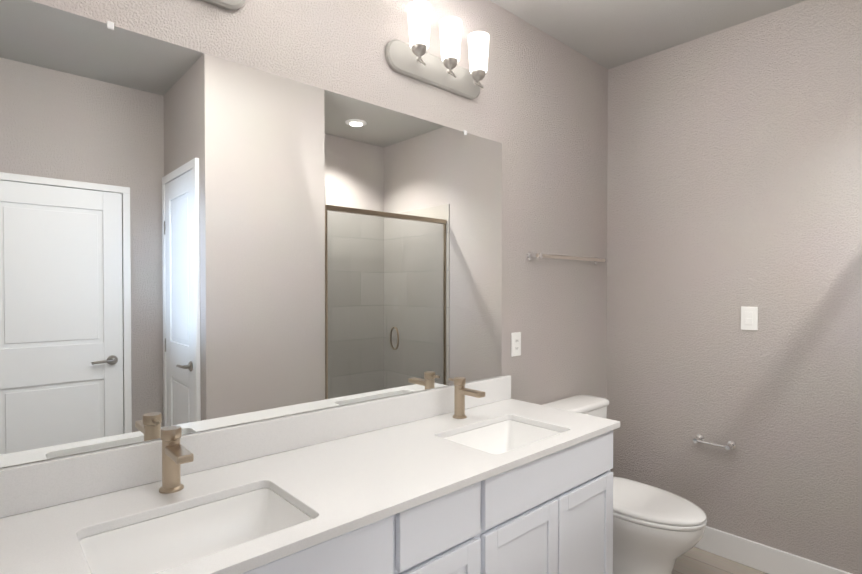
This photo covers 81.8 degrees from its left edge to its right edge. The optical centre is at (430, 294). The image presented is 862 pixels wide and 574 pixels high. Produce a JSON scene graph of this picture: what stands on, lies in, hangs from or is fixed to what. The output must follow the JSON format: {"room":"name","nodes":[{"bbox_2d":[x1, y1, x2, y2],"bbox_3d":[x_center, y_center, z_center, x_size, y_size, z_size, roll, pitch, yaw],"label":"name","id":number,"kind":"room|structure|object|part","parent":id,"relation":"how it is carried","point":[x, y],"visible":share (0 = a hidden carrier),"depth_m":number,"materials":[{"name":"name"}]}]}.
{"room":"bathroom","nodes":[
{"label":"bathroom","id":0,"kind":"room"},
{"bbox_2d":[0,0,607,468],"bbox_3d":[-0.135,0.005,2.014,3.380,2.700,0.120,-1,1,-42],"label":"wall","id":1,"kind":"structure","parent":0,"point":[536,108],"depth_m":2.42,"materials":[{"name":"paint"}]},
{"bbox_2d":[201,0,244,10],"bbox_3d":[-0.719,-0.963,1.298,0.520,0.228,0.136,-1,1,-42],"label":"sconce","id":2,"kind":"object","parent":1,"relation":"attached to","point":[231,5],"visible":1,"depth_m":1.48,"materials":[{"name":"grey"}]},
{"bbox_2d":[0,0,501,467],"bbox_3d":[-0.339,-0.158,1.737,1.810,1.104,0.010,-1,1,-42],"label":"mirror","id":3,"kind":"object","parent":1,"relation":"attached to","point":[192,241],"visible":1,"depth_m":1.45,"materials":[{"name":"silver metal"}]},
{"bbox_2d":[0,375,510,518],"bbox_3d":[-0.435,0.452,1.648,2.188,0.109,0.021,-1,1,-42],"label":"backsplash","id":4,"kind":"structure","parent":1,"relation":"attached to","point":[30,486],"depth_m":1.46,"materials":[{"name":"white stone"}]},
{"bbox_2d":[385,0,488,99],"bbox_3d":[0.063,-0.971,2.006,0.520,0.228,0.136,-1,1,-42],"label":"sconce","id":5,"kind":"object","parent":1,"relation":"attached to","point":[413,59],"visible":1,"depth_m":1.97,"materials":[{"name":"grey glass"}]},
{"bbox_3d":[-0.044,-1.009,1.878,0.092,0.150,0.092,-1,1,-42],"label":"lamp shade","id":6,"kind":"part","parent":5,"relation":"part of","materials":[{"name":"white glass"}]},
{"bbox_3d":[-0.043,-0.902,1.920,0.064,0.059,0.088,-1,1,-42],"label":"arm","id":7,"kind":"part","parent":5,"relation":"part of"},
{"bbox_3d":[0.078,-1.010,1.989,0.092,0.150,0.092,-1,1,-42],"label":"lamp shade","id":8,"kind":"part","parent":5,"relation":"part of","materials":[{"name":"white glass"}]},
{"bbox_3d":[0.079,-0.903,2.030,0.064,0.059,0.088,-1,1,-42],"label":"arm","id":9,"kind":"part","parent":5,"relation":"part of"},
{"bbox_3d":[0.201,-1.012,2.099,0.092,0.150,0.092,-1,1,-42],"label":"lamp shade","id":10,"kind":"part","parent":5,"relation":"part of","materials":[{"name":"white glass"}]},
{"bbox_3d":[0.201,-0.905,2.141,0.064,0.059,0.088,-1,1,-42],"label":"arm","id":11,"kind":"part","parent":5,"relation":"part of"},
{"bbox_2d":[511,332,520,356],"bbox_3d":[0.417,0.243,2.427,0.072,0.116,0.009,-1,1,-42],"label":"electrical outlet plate","id":12,"kind":"object","parent":1,"relation":"attached to","point":[515,343],"visible":1,"depth_m":2.42,"materials":[{"name":"white plastic"}]},
{"bbox_2d":[526,252,607,264],"bbox_3d":[0.754,-0.194,2.683,0.686,0.045,0.072,-1,1,-42],"label":"towel rail","id":13,"kind":"object","parent":1,"relation":"attached to","point":[530,256],"visible":1,"depth_m":2.58,"materials":[{"name":"silver metal"}]},
{"bbox_3d":[0.516,-0.191,2.469,0.046,0.045,0.072,-1,1,-42],"label":"post","id":14,"kind":"part","parent":13,"relation":"part of","materials":[{"name":"silver metal"}]},
{"bbox_3d":[0.991,-0.197,2.898,0.046,0.045,0.072,-1,1,-42],"label":"post","id":15,"kind":"part","parent":13,"relation":"part of","materials":[{"name":"silver metal"}]},
{"bbox_2d":[490,0,805,68],"bbox_3d":[0.667,-1.384,1.110,3.380,0.100,2.510,-1,1,-42],"label":"ceiling","id":16,"kind":"structure","parent":0,"point":[608,34],"depth_m":2.45,"materials":[{"name":"paint"}]},
{"bbox_2d":[672,547,767,573],"bbox_3d":[0.667,1.416,1.145,3.380,0.100,2.510,-1,1,-42],"label":"floor","id":17,"kind":"structure","parent":0,"point":[694,560],"depth_m":2.47,"materials":[{"name":"beige tile"}]},
{"bbox_2d":[248,431,612,573],"bbox_3d":[-0.259,0.947,1.454,2.180,0.829,0.553,-1,1,-42],"label":"bathroom vanity","id":18,"kind":"object","parent":17,"relation":"on","point":[498,480],"depth_m":1.52,"materials":[{"name":"white wood"}]},
{"bbox_2d":[0,399,619,573],"bbox_3d":[-0.251,0.521,1.446,2.188,0.023,0.568,-1,1,-42],"label":"countertop","id":19,"kind":"structure","parent":18,"relation":"on","point":[356,482],"depth_m":1.32,"materials":[{"name":"white stone"}]},
{"bbox_2d":[159,426,193,493],"bbox_3d":[-0.659,0.430,1.279,0.058,0.161,0.187,-1,1,-42],"label":"faucet","id":20,"kind":"object","parent":19,"relation":"on","point":[175,453],"visible":1,"depth_m":1.28,"materials":[{"name":"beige metal"}]},
{"bbox_3d":[-0.634,0.401,1.251,0.038,0.020,0.113,-1,1,-42],"label":"spout","id":21,"kind":"part","parent":20,"relation":"part of","materials":[{"name":"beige metal"}]},
{"bbox_2d":[80,483,311,573],"bbox_3d":[-0.514,0.598,1.121,0.485,0.146,0.350,-1,1,-42],"label":"sink","id":22,"kind":"object","parent":19,"relation":"in","point":[141,544],"depth_m":1.23,"materials":[{"name":"white ceramic"}]},
{"bbox_2d":[448,377,484,418],"bbox_3d":[0.138,0.421,2.008,0.058,0.161,0.187,-1,1,-42],"label":"faucet","id":23,"kind":"object","parent":19,"relation":"on","point":[461,391],"visible":0.98,"depth_m":2.01,"materials":[{"name":"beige metal"}]},
{"bbox_3d":[0.163,0.392,1.980,0.038,0.020,0.113,-1,1,-42],"label":"spout","id":24,"kind":"part","parent":23,"relation":"part of","materials":[{"name":"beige metal"}]},
{"bbox_2d":[444,415,563,454],"bbox_3d":[0.268,0.589,1.829,0.485,0.146,0.350,-1,1,-42],"label":"sink","id":25,"kind":"object","parent":19,"relation":"in","point":[497,435],"depth_m":2.00,"materials":[{"name":"white ceramic"}]},
{"bbox_3d":[0.027,0.620,1.350,0.300,0.153,0.020,-1,1,-42],"label":"drawer","id":26,"kind":"part","parent":18,"relation":"part of","materials":[{"name":"white wood"}]},
{"bbox_3d":[0.027,0.841,1.353,0.300,0.260,0.020,-1,1,-42],"label":"drawer","id":27,"kind":"part","parent":18,"relation":"part of","materials":[{"name":"white wood"}]},
{"bbox_3d":[0.292,0.976,1.595,0.376,0.537,0.020,-1,1,-42],"label":"door","id":28,"kind":"part","parent":18,"relation":"part of","materials":[{"name":"white wood"}]},
{"bbox_3d":[0.576,0.973,1.852,0.376,0.537,0.020,-1,1,-42],"label":"door","id":29,"kind":"part","parent":18,"relation":"part of","materials":[{"name":"white wood"}]},
{"bbox_2d":[543,395,706,573],"bbox_3d":[0.924,0.957,2.390,0.455,0.786,0.731,-1,1,-42],"label":"toilet","id":30,"kind":"object","parent":17,"relation":"on","point":[656,530],"visible":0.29,"depth_m":2.21,"materials":[{"name":"white ceramic"}]},
{"bbox_3d":[0.742,0.793,2.590,0.435,0.395,0.172,-1,1,-42],"label":"tank","id":31,"kind":"part","parent":30,"relation":"part of","materials":[{"name":"white ceramic"}]},
{"bbox_3d":[0.993,0.960,2.315,0.376,0.026,0.523,-1,1,-42],"label":"lid","id":32,"kind":"part","parent":30,"relation":"part of","materials":[{"name":"white ceramic"}]},
{"bbox_3d":[0.993,0.984,2.315,0.378,0.018,0.527,-1,1,-42],"label":"seat","id":33,"kind":"part","parent":30,"relation":"part of","materials":[{"name":"white ceramic"}]},
{"bbox_2d":[606,0,861,573],"bbox_3d":[1.875,0.002,2.221,0.120,2.700,2.270,-1,1,-42],"label":"wall","id":34,"kind":"structure","parent":0,"point":[734,174],"depth_m":2.47,"materials":[{"name":"paint"}]},
{"bbox_2d":[693,434,736,449],"bbox_3d":[1.451,0.763,2.555,0.072,0.039,0.190,-1,1,-42],"label":"toilet paper holder","id":35,"kind":"object","parent":34,"relation":"attached to","point":[699,438],"visible":1,"depth_m":2.53,"materials":[{"name":"silver metal"}]},
{"bbox_3d":[1.400,0.762,2.610,0.072,0.039,0.040,-1,1,-42],"label":"post","id":36,"kind":"part","parent":35,"relation":"part of","materials":[{"name":"silver metal"}]},
{"bbox_3d":[1.501,0.763,2.499,0.072,0.039,0.040,-1,1,-42],"label":"post","id":37,"kind":"part","parent":35,"relation":"part of","materials":[{"name":"silver metal"}]},
{"bbox_2d":[741,306,757,329],"bbox_3d":[1.573,0.119,2.459,0.008,0.116,0.072,-1,1,-42],"label":"switch plate","id":38,"kind":"object","parent":34,"relation":"attached to","point":[749,318],"visible":1,"depth_m":2.46,"materials":[{"name":"white plastic"}]},
{"bbox_2d":[694,526,851,573],"bbox_3d":[1.531,1.283,2.518,0.015,0.130,1.362,-1,1,-42],"label":"baseboard","id":39,"kind":"structure","parent":34,"relation":"attached to","point":[755,555],"depth_m":2.43,"materials":[{"name":"white wood"}]}
]}

